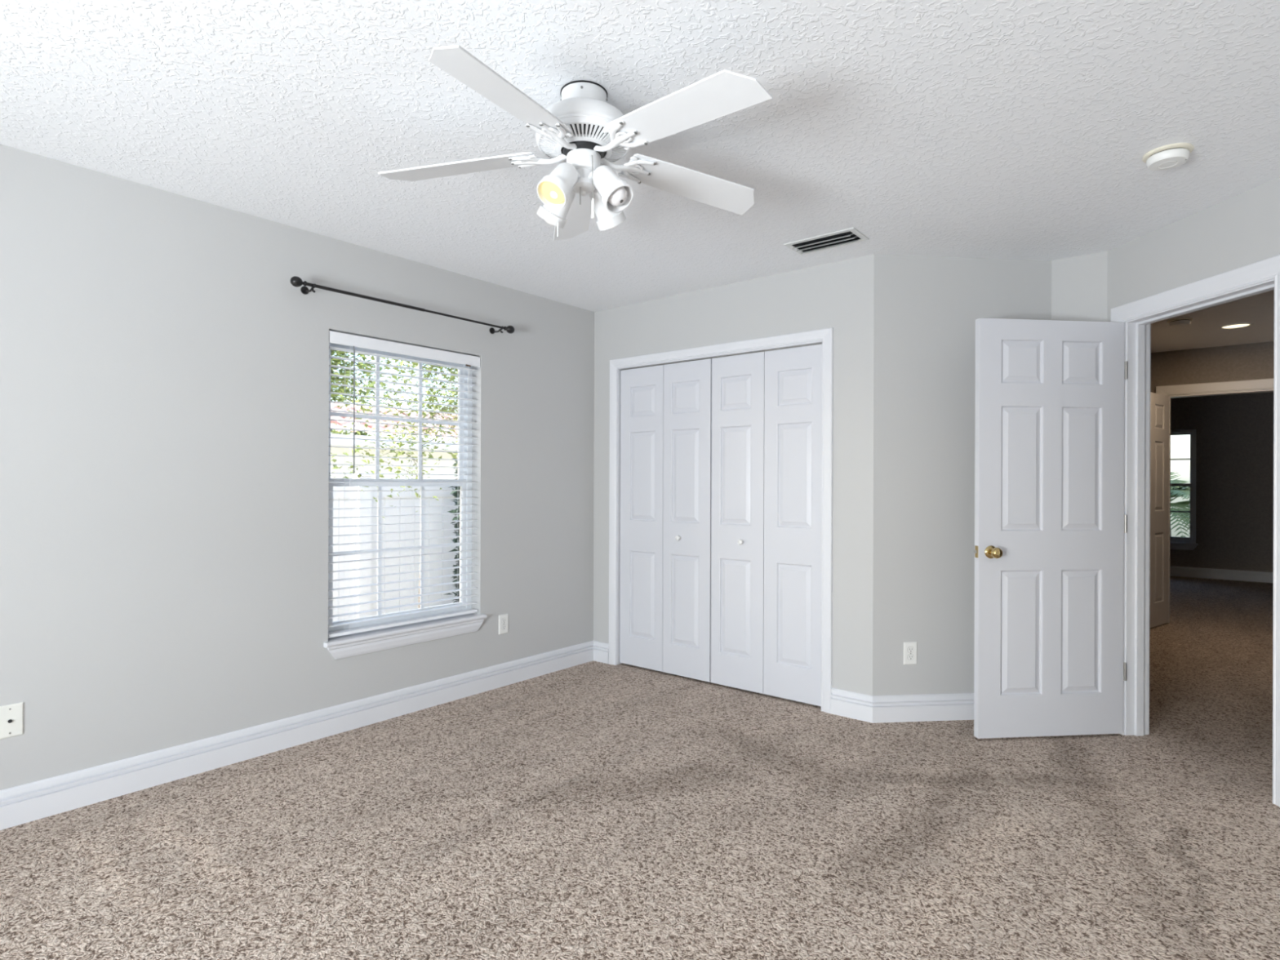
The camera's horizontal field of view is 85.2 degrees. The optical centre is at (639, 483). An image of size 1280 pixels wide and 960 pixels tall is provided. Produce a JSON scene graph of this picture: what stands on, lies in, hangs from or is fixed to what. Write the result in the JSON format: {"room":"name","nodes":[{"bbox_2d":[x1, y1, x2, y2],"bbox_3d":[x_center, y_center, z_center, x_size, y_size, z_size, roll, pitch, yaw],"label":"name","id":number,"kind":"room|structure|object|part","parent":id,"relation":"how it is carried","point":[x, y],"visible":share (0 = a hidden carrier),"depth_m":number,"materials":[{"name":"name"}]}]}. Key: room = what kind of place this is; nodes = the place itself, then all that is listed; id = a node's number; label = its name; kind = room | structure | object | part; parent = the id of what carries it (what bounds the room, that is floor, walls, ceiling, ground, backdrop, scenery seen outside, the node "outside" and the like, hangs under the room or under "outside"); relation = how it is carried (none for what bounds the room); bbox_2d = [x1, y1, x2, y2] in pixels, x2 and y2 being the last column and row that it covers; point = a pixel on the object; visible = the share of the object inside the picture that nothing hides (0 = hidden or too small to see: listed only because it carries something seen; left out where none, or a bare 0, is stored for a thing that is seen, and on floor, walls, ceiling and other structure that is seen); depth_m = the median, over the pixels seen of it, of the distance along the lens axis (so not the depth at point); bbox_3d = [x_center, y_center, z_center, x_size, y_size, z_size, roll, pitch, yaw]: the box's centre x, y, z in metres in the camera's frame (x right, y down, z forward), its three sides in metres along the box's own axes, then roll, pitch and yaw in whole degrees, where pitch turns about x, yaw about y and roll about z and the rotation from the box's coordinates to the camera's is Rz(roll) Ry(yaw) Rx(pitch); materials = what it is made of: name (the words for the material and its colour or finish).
{"room":"empty bedroom","nodes":[
{"label":"empty bedroom","id":0,"kind":"room"},
{"bbox_2d":[0,143,594,790],"bbox_3d":[-1.871,0.013,3.103,0.150,2.440,6.350,0,0,39],"label":"wall","id":1,"kind":"structure","parent":0,"point":[164,372],"depth_m":2.99,"materials":[{"name":"grey paint"}]},
{"bbox_2d":[0,702,23,739],"bbox_3d":[-2.261,0.854,2.498,0.013,0.117,0.074,0,0,39],"label":"cable plate","id":2,"kind":"object","parent":1,"relation":"attached to","point":[11,716],"visible":1,"depth_m":2.50,"materials":[{"name":"beige plastic"}]},
{"bbox_2d":[0,640,608,830],"bbox_3d":[-1.967,1.165,2.748,0.155,0.136,5.382,0,0,39],"label":"baseboard","id":3,"kind":"structure","parent":1,"relation":"attached to","point":[40,799],"depth_m":3.13,"materials":[{"name":"white paint"}]},
{"bbox_2d":[289,275,514,333],"bbox_3d":[-1.204,-0.921,3.717,0.104,0.060,1.323,0,0,39],"label":"curtain rod","id":4,"kind":"object","parent":1,"relation":"attached to","point":[295,281],"visible":1,"depth_m":3.51,"materials":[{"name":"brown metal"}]},
{"bbox_3d":[-1.357,-0.928,3.484,0.016,0.016,0.635,0,0,39],"label":"rod","id":5,"kind":"part","parent":4,"relation":"part of","materials":[{"name":"brown metal"}]},
{"bbox_3d":[-0.988,-0.926,3.938,0.012,0.012,0.575,0,0,39],"label":"rod","id":6,"kind":"part","parent":4,"relation":"part of","materials":[{"name":"brown metal"}]},
{"bbox_2d":[323,342,487,659],"bbox_3d":[-1.275,0.058,3.798,0.177,1.629,0.964,0,0,39],"label":"window","id":7,"kind":"structure","parent":1,"relation":"in","point":[368,642],"depth_m":3.85,"materials":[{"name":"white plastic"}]},
{"bbox_3d":[-1.329,-0.352,3.843,0.022,0.738,0.850,0,0,39],"label":"sash","id":8,"kind":"part","parent":7,"relation":"part of","materials":[{"name":"white plastic"}]},
{"bbox_3d":[-1.311,0.361,3.827,0.025,0.768,0.850,0,0,39],"label":"sash","id":9,"kind":"part","parent":7,"relation":"part of","materials":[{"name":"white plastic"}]},
{"bbox_3d":[-1.311,0.361,3.827,0.003,0.688,0.786,0,0,39],"label":"pane","id":10,"kind":"part","parent":7,"relation":"part of","materials":[{"name":"clear glass"}]},
{"bbox_2d":[328,330,479,637],"bbox_3d":[-1.255,0.006,3.782,0.075,1.513,0.912,0,0,39],"label":"window blind","id":11,"kind":"object","parent":7,"relation":"attached to","point":[335,337],"visible":0.86,"depth_m":3.73,"materials":[{"name":"white plastic"}]},
{"bbox_3d":[-1.480,0.019,3.521,0.055,1.457,0.002,0,0,39],"label":"ladder cord","id":12,"kind":"part","parent":11,"relation":"part of","materials":[{"name":"white fabric"}]},
{"bbox_3d":[-1.265,0.755,3.788,0.052,0.016,0.900,0,0,39],"label":"rail","id":13,"kind":"part","parent":11,"relation":"part of","materials":[{"name":"white plastic"}]},
{"bbox_3d":[-1.262,0.020,3.788,0.055,1.457,0.002,0,0,39],"label":"ladder cord","id":14,"kind":"part","parent":11,"relation":"part of","materials":[{"name":"white fabric"}]},
{"bbox_3d":[-1.045,0.021,4.056,0.055,1.457,0.002,0,0,39],"label":"ladder cord","id":15,"kind":"part","parent":11,"relation":"part of","materials":[{"name":"white fabric"}]},
{"bbox_3d":[-1.223,0.789,3.754,0.037,0.024,0.964,0,0,39],"label":"sill","id":16,"kind":"part","parent":7,"relation":"part of","materials":[{"name":"white paint"}]},
{"bbox_2d":[498,613,508,634],"bbox_3d":[-0.833,0.861,4.255,0.009,0.117,0.072,0,0,39],"label":"wall outlet","id":17,"kind":"object","parent":1,"relation":"attached to","point":[503,619],"visible":1,"depth_m":4.25,"materials":[{"name":"white plastic"}]},
{"bbox_2d":[0,576,1279,959],"bbox_3d":[2.669,1.289,4.368,5.500,0.080,13.950,0,0,39],"label":"floor","id":18,"kind":"structure","parent":0,"point":[593,810],"depth_m":2.44,"materials":[{"name":"beige carpet"}]},
{"bbox_2d":[0,0,1279,352],"bbox_3d":[2.534,-1.291,4.388,6.150,0.200,14.700,0,0,39],"label":"ceiling","id":19,"kind":"structure","parent":0,"point":[993,129],"depth_m":2.28,"materials":[{"name":"white paint"}]},
{"bbox_2d":[377,44,772,240],"bbox_3d":[-0.143,-0.988,2.112,1.203,0.425,1.245,0,0,39],"label":"ceiling fan","id":20,"kind":"object","parent":19,"relation":"hanging from","point":[581,131],"visible":1,"depth_m":2.05,"materials":[{"name":"white metal"}]},
{"bbox_3d":[-0.566,-0.998,2.207,0.495,0.065,0.134,0,0,8],"label":"blade","id":21,"kind":"part","parent":20,"relation":"part of","materials":[{"name":"white laminate"}]},
{"bbox_3d":[-0.353,-0.997,1.792,0.134,0.065,0.495,0,0,26],"label":"blade","id":22,"kind":"part","parent":20,"relation":"part of","materials":[{"name":"white laminate"}]},
{"bbox_3d":[-0.245,-0.873,2.048,0.075,0.094,0.088,0,0,39],"label":"bulb","id":23,"kind":"part","parent":20,"relation":"part of","materials":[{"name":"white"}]},
{"bbox_3d":[-0.252,-0.843,2.034,0.024,0.015,0.019,0,0,39],"label":"bulb","id":24,"kind":"part","parent":20,"relation":"part of","materials":[{"name":"beige glass"}]},
{"bbox_3d":[-0.265,-0.883,2.212,0.134,0.142,0.095,0,0,39],"label":"lamp shade","id":25,"kind":"part","parent":20,"relation":"part of","materials":[{"name":"white ceramic"}]},
{"bbox_3d":[-0.240,-0.883,2.055,0.095,0.142,0.134,0,0,39],"label":"lamp shade","id":26,"kind":"part","parent":20,"relation":"part of","materials":[{"name":"white ceramic"}]},
{"bbox_3d":[-0.236,-0.997,2.538,0.134,0.065,0.495,0,0,-10],"label":"blade","id":27,"kind":"part","parent":20,"relation":"part of","materials":[{"name":"white laminate"}]},
{"bbox_3d":[-0.182,-0.880,2.120,0.004,0.062,0.006,0,0,0],"label":"pull chain","id":28,"kind":"part","parent":20,"relation":"part of","materials":[{"name":"grey metal"}]},
{"bbox_2d":[539,124,626,164],"bbox_3d":[-0.173,-1.034,2.146,0.282,0.020,0.282,0,0,39],"label":"motor housing","id":29,"kind":"object","parent":20,"relation":"attached to","point":[591,136],"depth_m":2.09,"materials":[{"name":"white metal"}]},
{"bbox_3d":[-0.133,-0.933,2.116,0.066,0.040,0.022,0,0,37],"label":"lamp arm","id":30,"kind":"part","parent":20,"relation":"part of","materials":[{"name":"white metal"}]},
{"bbox_3d":[-0.144,-0.920,2.091,0.005,0.139,0.016,0,0,-21],"label":"pull chain","id":31,"kind":"part","parent":20,"relation":"part of","materials":[{"name":"grey metal"}]},
{"bbox_3d":[-0.108,-0.882,2.236,0.095,0.142,0.134,0,0,39],"label":"lamp shade","id":32,"kind":"part","parent":20,"relation":"part of","materials":[{"name":"white ceramic"}]},
{"bbox_3d":[-0.083,-0.882,2.080,0.134,0.142,0.095,0,0,39],"label":"lamp shade","id":33,"kind":"part","parent":20,"relation":"part of","materials":[{"name":"white ceramic"}]},
{"bbox_3d":[-0.078,-0.873,2.075,0.084,0.094,0.065,0,0,39],"label":"bulb","id":34,"kind":"part","parent":20,"relation":"part of","materials":[{"name":"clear glass"}]},
{"bbox_3d":[0.180,-0.995,2.326,0.495,0.065,0.134,0,0,-28],"label":"blade","id":35,"kind":"part","parent":20,"relation":"part of","materials":[{"name":"white laminate"}]},
{"bbox_3d":[0.108,-0.996,1.865,0.495,0.065,0.134,0,0,44],"label":"blade","id":36,"kind":"part","parent":20,"relation":"part of","materials":[{"name":"white laminate"}]},
{"bbox_2d":[783,227,869,254],"bbox_3d":[0.920,-1.184,3.443,0.362,0.026,0.195,0,0,39],"label":"ceiling vent","id":37,"kind":"object","parent":19,"relation":"in","point":[851,235],"visible":1,"depth_m":3.42,"materials":[{"name":"white metal"}]},
{"bbox_2d":[1142,142,1193,170],"bbox_3d":[1.906,-1.172,2.514,0.148,0.043,0.148,0,0,39],"label":"smoke detector","id":38,"kind":"object","parent":19,"relation":"attached to","point":[1167,157],"visible":1,"depth_m":2.48,"materials":[{"name":"beige plastic"}]},
{"bbox_2d":[1167,317,1192,327],"bbox_3d":[3.925,-1.165,5.060,0.148,0.043,0.148,0,0,39],"label":"smoke detector","id":39,"kind":"object","parent":19,"relation":"attached to","point":[1183,322],"visible":1,"depth_m":5.02,"materials":[{"name":"beige plastic"}]},
{"bbox_3d":[3.925,-1.181,5.060,0.148,0.010,0.148,0,0,39],"label":"plate","id":40,"kind":"part","parent":39,"relation":"part of","materials":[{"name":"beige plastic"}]},
{"bbox_2d":[1218,322,1253,329],"bbox_3d":[4.483,-1.181,5.238,0.200,0.007,0.200,0,0,39],"label":"recessed light","id":41,"kind":"object","parent":19,"relation":"in","point":[1235,326],"visible":1,"depth_m":5.22,"materials":[{"name":"white glass"}]},
{"bbox_2d":[593,253,874,695],"bbox_3d":[0.478,0.022,4.295,1.987,2.441,0.100,0,0,39],"label":"wall","id":42,"kind":"structure","parent":0,"point":[839,295],"depth_m":3.80,"materials":[{"name":"grey paint"}]},
{"bbox_2d":[619,358,711,682],"bbox_3d":[0.149,0.229,4.525,0.733,1.996,0.065,0,0,39],"label":"door","id":43,"kind":"structure","parent":42,"relation":"in","point":[666,410],"depth_m":4.51,"materials":[{"name":"white paint"}]},
{"bbox_3d":[0.243,0.349,4.428,0.033,0.033,0.033,0,0,39],"label":"knob","id":44,"kind":"part","parent":43,"relation":"part of","materials":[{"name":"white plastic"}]},
{"bbox_2d":[608,327,833,713],"bbox_3d":[0.446,0.200,4.308,1.608,2.084,0.118,0,0,39],"label":"trim","id":45,"kind":"structure","parent":42,"relation":"attached to","point":[824,337],"depth_m":4.05,"materials":[{"name":"white paint"}]},
{"bbox_2d":[711,344,822,706],"bbox_3d":[0.721,0.231,4.059,0.727,1.996,0.065,0,0,39],"label":"door","id":46,"kind":"structure","parent":42,"relation":"in","point":[766,500],"depth_m":4.05,"materials":[{"name":"white paint"}]},
{"bbox_3d":[0.598,0.350,4.139,0.033,0.033,0.033,0,0,39],"label":"knob","id":47,"kind":"part","parent":46,"relation":"part of","materials":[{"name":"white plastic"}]},
{"bbox_2d":[872,253,1051,695],"bbox_3d":[1.704,0.026,3.729,0.990,2.440,0.100,0,0,-6],"label":"wall","id":48,"kind":"structure","parent":0,"point":[927,308],"depth_m":3.66,"materials":[{"name":"grey paint"}]},
{"bbox_2d":[831,688,973,723],"bbox_3d":[1.716,1.178,3.669,1.383,0.136,0.199,0,0,5],"label":"baseboard","id":49,"kind":"structure","parent":48,"relation":"attached to","point":[855,705],"depth_m":3.65,"materials":[{"name":"white paint"}]},
{"bbox_2d":[903,641,916,664],"bbox_3d":[1.417,0.891,3.645,0.072,0.117,0.009,0,0,-6],"label":"wall outlet","id":50,"kind":"object","parent":48,"relation":"attached to","point":[909,647],"visible":1,"depth_m":3.64,"materials":[{"name":"white plastic"}]},
{"bbox_2d":[907,654,914,659],"bbox_3d":[1.417,0.910,3.642,0.034,0.028,0.002,0,0,-6],"label":"receptacle","id":51,"kind":"object","parent":50,"relation":"attached to","point":[909,656],"depth_m":3.64,"materials":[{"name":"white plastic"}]},
{"bbox_2d":[907,647,914,652],"bbox_3d":[1.417,0.872,3.642,0.034,0.028,0.002,0,0,-6],"label":"receptacle","id":52,"kind":"object","parent":50,"relation":"attached to","point":[909,649],"depth_m":3.64,"materials":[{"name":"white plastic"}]},
{"bbox_2d":[1051,251,1107,321],"bbox_3d":[2.330,0.028,3.689,0.250,2.440,0.100,0,0,39],"label":"wall","id":53,"kind":"structure","parent":0,"point":[1079,284],"depth_m":3.64,"materials":[{"name":"grey paint"}]},
{"bbox_2d":[1107,177,1279,321],"bbox_3d":[2.547,0.029,2.682,0.120,2.441,1.800,0,0,-6],"label":"wall","id":54,"kind":"structure","parent":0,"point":[1242,229],"depth_m":3.05,"materials":[{"name":"grey paint"}]},
{"bbox_2d":[973,318,1127,738],"bbox_3d":[2.006,0.220,3.443,0.776,2.031,0.172,0,0,-10],"label":"door","id":55,"kind":"structure","parent":54,"relation":"in","point":[1051,522],"depth_m":3.40,"materials":[{"name":"white paint"}]},
{"bbox_3d":[1.634,0.333,3.379,0.002,0.058,0.024,0,0,-6],"label":"latch plate","id":56,"kind":"part","parent":55,"relation":"part of","materials":[{"name":"gold metal"}]},
{"bbox_3d":[1.701,0.333,3.326,0.053,0.053,0.052,0,0,-6],"label":"knob","id":57,"kind":"part","parent":55,"relation":"part of","materials":[{"name":"gold metal"}]},
{"bbox_2d":[1111,254,1279,806],"bbox_3d":[2.505,0.182,3.089,0.156,2.133,0.902,0,0,-6],"label":"door frame","id":58,"kind":"structure","parent":54,"relation":"attached to","point":[1262,276],"depth_m":3.44,"materials":[{"name":"white paint"}]},
{"bbox_3d":[2.573,0.190,3.096,0.018,2.119,0.874,0,0,-6],"label":"casing","id":59,"kind":"part","parent":58,"relation":"part of","materials":[{"name":"white paint"}]},
{"bbox_2d":[1150,341,1274,393],"bbox_3d":[4.955,0.038,6.140,4.000,2.441,0.120,0,0,39],"label":"wall","id":60,"kind":"structure","parent":0,"point":[1255,361],"depth_m":6.05,"materials":[{"name":"beige paint"}]},
{"bbox_2d":[1149,391,1168,628],"bbox_3d":[4.410,0.232,6.014,0.757,2.023,0.036,0,0,-36],"label":"door","id":61,"kind":"structure","parent":60,"relation":"in","point":[1159,403],"depth_m":6.09,"materials":[{"name":"white paint"}]},
{"bbox_2d":[1155,378,1273,623],"bbox_3d":[5.089,0.193,6.020,1.010,2.130,0.140,0,0,39],"label":"trim","id":62,"kind":"structure","parent":60,"relation":"attached to","point":[1264,385],"depth_m":6.08,"materials":[{"name":"white paint"}]},
{"bbox_2d":[1169,391,1273,572],"bbox_3d":[7.566,0.046,9.346,4.000,2.440,0.150,0,0,39],"label":"wall","id":63,"kind":"structure","parent":0,"point":[1234,466],"depth_m":9.11,"materials":[{"name":"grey paint"}]},
{"bbox_2d":[1169,428,1198,550],"bbox_3d":[7.138,0.083,9.664,0.959,1.637,0.177,0,0,39],"label":"window","id":64,"kind":"structure","parent":63,"relation":"in","point":[1175,543],"depth_m":9.44,"materials":[{"name":"white plastic"}]},
{"bbox_3d":[7.167,0.389,9.700,0.845,0.772,0.025,0,0,39],"label":"sash","id":65,"kind":"part","parent":64,"relation":"part of","materials":[{"name":"white plastic"}]},
{"bbox_3d":[7.185,-0.329,9.720,0.845,0.742,0.022,0,0,39],"label":"sash","id":66,"kind":"part","parent":64,"relation":"part of","materials":[{"name":"white plastic"}]},
{"bbox_3d":[7.092,0.818,9.610,0.959,0.024,0.037,0,0,39],"label":"sill","id":67,"kind":"part","parent":64,"relation":"part of","materials":[{"name":"white paint"}]},
{"bbox_2d":[1169,565,1273,582],"bbox_3d":[7.548,1.198,9.249,3.900,0.136,0.018,0,0,39],"label":"baseboard","id":68,"kind":"structure","parent":63,"relation":"attached to","point":[1183,571],"depth_m":9.15,"materials":[{"name":"white paint"}]},
{"label":"outside","id":69,"kind":"structure","parent":0,"visible":0},
{"bbox_3d":[-2.679,1.581,9.916,34.000,0.200,36.000,0,0,39],"label":"ground","id":70,"kind":"structure","parent":69,"visible":0},
{"bbox_2d":[330,349,409,438],"bbox_3d":[-7.861,-2.428,16.044,5.038,7.784,5.232,0,0,8],"label":"tree","id":71,"kind":"object","parent":70,"relation":"on","point":[341,353],"visible":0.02,"depth_m":15.93,"materials":[{"name":"green plant"}]},
{"bbox_2d":[330,402,457,479],"bbox_3d":[-3.830,0.097,13.437,4.560,2.759,16.400,0,0,39],"label":"neighbor house","id":72,"kind":"structure","parent":70,"relation":"on","point":[334,442],"depth_m":10.61,"materials":[{"name":"beige paint"}]},
{"bbox_2d":[330,352,457,608],"bbox_3d":[-1.683,-0.125,5.486,1.563,3.219,1.502,0,0,-30],"label":"tree","id":73,"kind":"object","parent":70,"relation":"on","point":[400,444],"visible":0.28,"depth_m":5.43,"materials":[{"name":"green plant"}]},
{"bbox_2d":[332,469,459,622],"bbox_3d":[-2.031,0.678,6.908,0.140,1.610,7.890,0,0,39],"label":"fence","id":74,"kind":"object","parent":70,"relation":"on","point":[439,494],"visible":0.07,"depth_m":6.52,"materials":[{"name":"white plastic"}]},
{"bbox_3d":[-3.011,0.700,5.705,0.022,1.140,1.423,0,0,39],"label":"panel","id":75,"kind":"part","parent":74,"relation":"part of","materials":[{"name":"white plastic"}]},
{"bbox_3d":[-3.008,0.070,5.706,0.050,0.120,1.430,0,0,39],"label":"rail","id":76,"kind":"part","parent":74,"relation":"part of","materials":[{"name":"white plastic"}]},
{"bbox_3d":[-2.521,0.706,6.307,0.120,1.550,0.120,0,0,39],"label":"post","id":77,"kind":"part","parent":74,"relation":"part of","materials":[{"name":"white plastic"}]},
{"bbox_3d":[-2.029,0.073,6.908,0.050,0.120,1.430,0,0,39],"label":"rail","id":78,"kind":"part","parent":74,"relation":"part of","materials":[{"name":"white plastic"}]},
{"bbox_3d":[-2.032,0.703,6.906,0.022,1.140,1.423,0,0,39],"label":"panel","id":79,"kind":"part","parent":74,"relation":"part of","materials":[{"name":"white plastic"}]},
{"bbox_2d":[396,368,457,440],"bbox_3d":[-4.262,-2.997,21.203,5.631,8.950,5.156,0,0,-45],"label":"tree","id":80,"kind":"object","parent":70,"relation":"on","point":[444,377],"visible":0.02,"depth_m":20.34,"materials":[{"name":"green plant"}]},
{"bbox_2d":[443,452,459,603],"bbox_3d":[-1.694,0.574,6.802,0.444,1.828,0.399,0,0,-38],"label":"shrub","id":81,"kind":"object","parent":70,"relation":"on","point":[456,493],"visible":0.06,"depth_m":6.77,"materials":[{"name":"green plant"}]},
{"bbox_2d":[1169,471,1190,537],"bbox_3d":[8.592,0.753,11.340,3.284,1.863,3.326,0,0,26],"label":"palm","id":82,"kind":"object","parent":70,"relation":"on","point":[1175,491],"visible":0.14,"depth_m":10.67,"materials":[{"name":"green plant"}]}
]}

